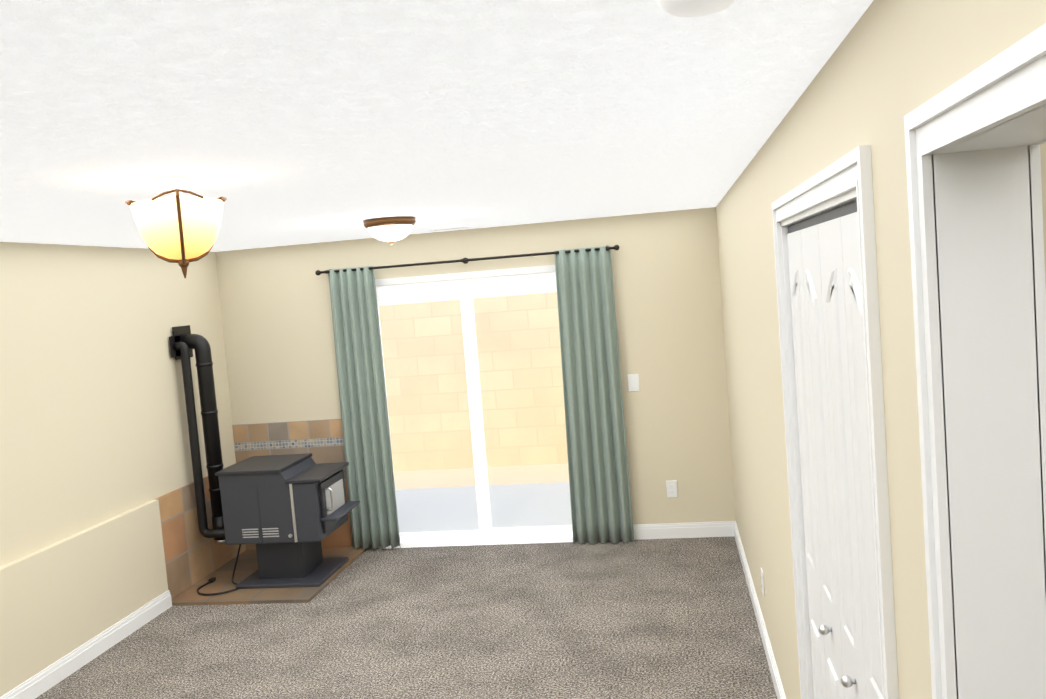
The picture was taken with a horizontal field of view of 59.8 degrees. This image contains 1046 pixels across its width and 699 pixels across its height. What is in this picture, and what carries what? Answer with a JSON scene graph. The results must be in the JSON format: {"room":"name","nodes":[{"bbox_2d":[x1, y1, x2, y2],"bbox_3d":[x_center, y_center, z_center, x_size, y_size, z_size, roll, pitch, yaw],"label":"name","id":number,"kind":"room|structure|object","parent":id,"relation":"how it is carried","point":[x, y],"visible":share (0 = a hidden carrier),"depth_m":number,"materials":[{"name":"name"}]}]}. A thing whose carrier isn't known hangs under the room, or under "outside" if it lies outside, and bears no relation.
{"room":"living room","nodes":[
{"label":"living room","id":0,"kind":"room"},
{"bbox_2d":[0,242,235,566],"bbox_3d":[-2.912,0.755,2.763,0.150,2.280,8.823,-4,4,9],"label":"wall","id":1,"kind":"structure","parent":0,"point":[93,424],"depth_m":5.24,"materials":[{"name":"beige paint"}]},
{"bbox_2d":[0,500,167,696],"bbox_3d":[-2.852,1.591,2.190,0.040,0.690,7.275,-4,4,9],"label":"wall ledge","id":2,"kind":"object","parent":1,"relation":"attached to","point":[62,598],"visible":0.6,"depth_m":4.91,"materials":[{"name":"beige paint"}]},
{"bbox_2d":[0,590,171,698],"bbox_3d":[-2.802,1.880,2.207,0.015,0.105,7.275,-4,4,9],"label":"baseboard","id":3,"kind":"structure","parent":1,"relation":"attached to","point":[48,677],"depth_m":4.96,"materials":[{"name":"white wood"}]},
{"bbox_2d":[154,463,245,598],"bbox_3d":[-2.219,1.235,6.333,0.012,0.669,1.127,-4,4,9],"label":"wall tile","id":4,"kind":"structure","parent":1,"relation":"attached to","point":[193,555],"depth_m":6.10,"materials":[{"name":"tile"}]},
{"bbox_2d":[35,536,776,698],"bbox_3d":[0.506,1.714,2.310,6.901,0.100,8.823,-4,4,9],"label":"floor carpet","id":5,"kind":"object","parent":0,"point":[673,618],"depth_m":4.95,"materials":[{"name":"grey carpet"}]},
{"bbox_2d":[172,546,367,605],"bbox_3d":[-1.719,1.546,6.289,0.970,0.020,1.142,-4,4,9],"label":"floor","id":6,"kind":"structure","parent":5,"relation":"on","point":[247,564],"depth_m":5.95,"materials":[{"name":"tile"}]},
{"bbox_2d":[169,325,359,588],"bbox_3d":[-1.732,0.672,6.156,1.076,1.740,0.560,-4,4,9],"label":"stove","id":7,"kind":"object","parent":6,"relation":"on","point":[286,514],"visible":1,"depth_m":6.03,"materials":[{"name":"grey metal"}]},
{"bbox_2d":[197,544,240,594],"bbox_3d":[-1.990,1.405,6.133,0.305,0.325,0.557,-4,4,9],"label":"cord","id":8,"kind":"object","parent":7,"relation":"attached to","point":[211,579],"visible":0.73,"depth_m":6.08,"materials":[{"name":"black plastic"}]},
{"bbox_2d":[0,0,872,251],"bbox_3d":[0.319,-0.662,2.141,6.901,0.120,8.823,-4,4,9],"label":"ceiling","id":9,"kind":"structure","parent":0,"point":[283,122],"depth_m":2.07,"materials":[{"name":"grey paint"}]},
{"bbox_2d":[125,176,226,277],"bbox_3d":[-1.113,-0.384,2.904,0.295,0.317,0.309,-4,4,9],"label":"semi-flush ceiling light","id":10,"kind":"object","parent":9,"relation":"attached to","point":[182,231],"visible":1,"depth_m":2.82,"materials":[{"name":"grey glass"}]},
{"bbox_2d":[363,216,415,244],"bbox_3d":[-0.739,-0.655,5.077,0.290,0.144,0.290,-4,4,9],"label":"flush ceiling light","id":11,"kind":"object","parent":9,"relation":"attached to","point":[391,229],"visible":1,"depth_m":4.98,"materials":[{"name":"white glass"}]},
{"bbox_2d":[430,226,471,230],"bbox_3d":[-0.492,-0.820,6.198,0.270,0.013,0.110,-4,4,9],"label":"ceiling vent","id":12,"kind":"object","parent":9,"relation":"in","point":[452,228],"visible":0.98,"depth_m":6.16,"materials":[{"name":"grey metal"}]},
{"bbox_2d":[657,0,736,16],"bbox_3d":[0.263,-0.525,1.357,0.128,0.034,0.128,-4,4,9],"label":"smoke detector","id":13,"kind":"object","parent":9,"relation":"attached to","point":[687,8],"visible":1,"depth_m":1.35,"materials":[{"name":"grey plastic"}]},
{"bbox_2d":[215,207,735,547],"bbox_3d":[-0.321,0.272,6.672,3.773,2.280,0.250,-4,4,9],"label":"wall","id":14,"kind":"structure","parent":0,"point":[276,311],"depth_m":6.39,"materials":[{"name":"beige paint"}]},
{"bbox_2d":[232,419,351,549],"bbox_3d":[-1.671,1.012,6.809,0.970,0.959,0.014,-4,4,9],"label":"wall tile","id":15,"kind":"structure","parent":14,"relation":"attached to","point":[321,441],"depth_m":6.78,"materials":[{"name":"tile"}]},
{"bbox_2d":[375,265,555,285],"bbox_3d":[-0.431,-0.526,6.489,1.518,0.048,0.011,-4,4,9],"label":"trim","id":16,"kind":"structure","parent":14,"relation":"attached to","point":[468,275],"depth_m":6.48,"materials":[{"name":"white wood"}]},
{"bbox_2d":[376,272,572,547],"bbox_3d":[-0.343,0.454,6.620,1.518,1.929,0.160,-4,4,9],"label":"sliding door","id":17,"kind":"structure","parent":14,"relation":"in","point":[465,291],"depth_m":6.59,"materials":[{"name":"white plastic"}]},
{"bbox_2d":[315,245,633,548],"bbox_3d":[-0.338,0.383,6.496,2.196,2.076,0.119,-4,4,9],"label":"curtains","id":18,"kind":"object","parent":14,"relation":"attached to","point":[600,500],"visible":0.98,"depth_m":6.41,"materials":[{"name":"teal fabric"}]},
{"bbox_2d":[628,374,639,391],"bbox_3d":[0.773,0.233,6.366,0.075,0.120,0.009,-4,4,9],"label":"light switch","id":19,"kind":"object","parent":14,"relation":"attached to","point":[633,382],"visible":1,"depth_m":6.36,"materials":[{"name":"white plastic"}]},
{"bbox_2d":[666,480,677,497],"bbox_3d":[1.045,0.979,6.387,0.075,0.120,0.008,-4,4,9],"label":"electrical outlet","id":20,"kind":"object","parent":14,"relation":"attached to","point":[671,487],"visible":1,"depth_m":6.38,"materials":[{"name":"white plastic"}]},
{"bbox_2d":[633,521,734,539],"bbox_3d":[1.005,1.279,6.415,0.972,0.105,0.015,-4,4,9],"label":"baseboard","id":21,"kind":"structure","parent":14,"relation":"attached to","point":[686,530],"depth_m":6.39,"materials":[{"name":"white wood"}]},
{"bbox_2d":[716,0,1045,698],"bbox_3d":[0.812,0.508,2.111,0.120,2.280,8.423,-4,4,9],"label":"wall","id":22,"kind":"structure","parent":0,"point":[888,66],"depth_m":1.64,"materials":[{"name":"beige paint"}]},
{"bbox_2d":[734,521,785,698],"bbox_3d":[0.831,1.593,2.199,0.015,0.105,8.423,-4,4,9],"label":"baseboard","id":23,"kind":"structure","parent":22,"relation":"attached to","point":[777,682],"depth_m":4.58,"materials":[{"name":"white wood"}]},
{"bbox_2d":[761,567,764,595],"bbox_3d":[1.160,1.126,4.412,0.008,0.120,0.075,-4,4,9],"label":"electrical outlet","id":24,"kind":"object","parent":22,"relation":"attached to","point":[762,580],"visible":1,"depth_m":4.38,"materials":[{"name":"white plastic"}]},
{"bbox_2d":[787,200,882,698],"bbox_3d":[0.805,0.641,2.324,0.066,1.961,1.171,-4,4,9],"label":"bifold closet doors","id":25,"kind":"structure","parent":22,"relation":"in","point":[828,335],"depth_m":2.21,"materials":[{"name":"white wood"}]},
{"bbox_2d":[772,145,898,698],"bbox_3d":[0.842,0.604,2.316,0.139,2.054,1.333,-4,4,9],"label":"trim","id":26,"kind":"structure","parent":22,"relation":"attached to","point":[845,179],"depth_m":1.73,"materials":[{"name":"white wood"}]},
{"bbox_2d":[904,23,1045,698],"bbox_3d":[0.620,0.727,0.835,0.158,2.054,1.063,-4,4,9],"label":"door frame","id":27,"kind":"structure","parent":22,"relation":"attached to","point":[975,139],"depth_m":1.25,"materials":[{"name":"white wood"}]},
{"bbox_2d":[1040,143,1045,287],"bbox_3d":[1.366,0.508,1.495,1.168,2.280,0.120,-4,4,9],"label":"wall","id":28,"kind":"structure","parent":0,"point":[1043,161],"depth_m":1.45,"materials":[{"name":"beige paint"}]},
{"label":"outside","id":29,"kind":"structure","parent":0,"visible":0},
{"bbox_2d":[379,292,567,470],"bbox_3d":[-1.131,0.369,9.601,4.670,2.000,0.200,-4,4,9],"label":"wall","id":30,"kind":"structure","parent":29,"point":[537,411],"depth_m":9.40,"materials":[{"name":"beige brick"}]},
{"bbox_2d":[394,463,571,532],"bbox_3d":[-1.365,1.430,8.342,4.470,0.104,2.527,-4,4,9],"label":"ground","id":31,"kind":"structure","parent":29,"point":[414,503],"depth_m":8.09,"materials":[{"name":"grey concrete"}]}
]}

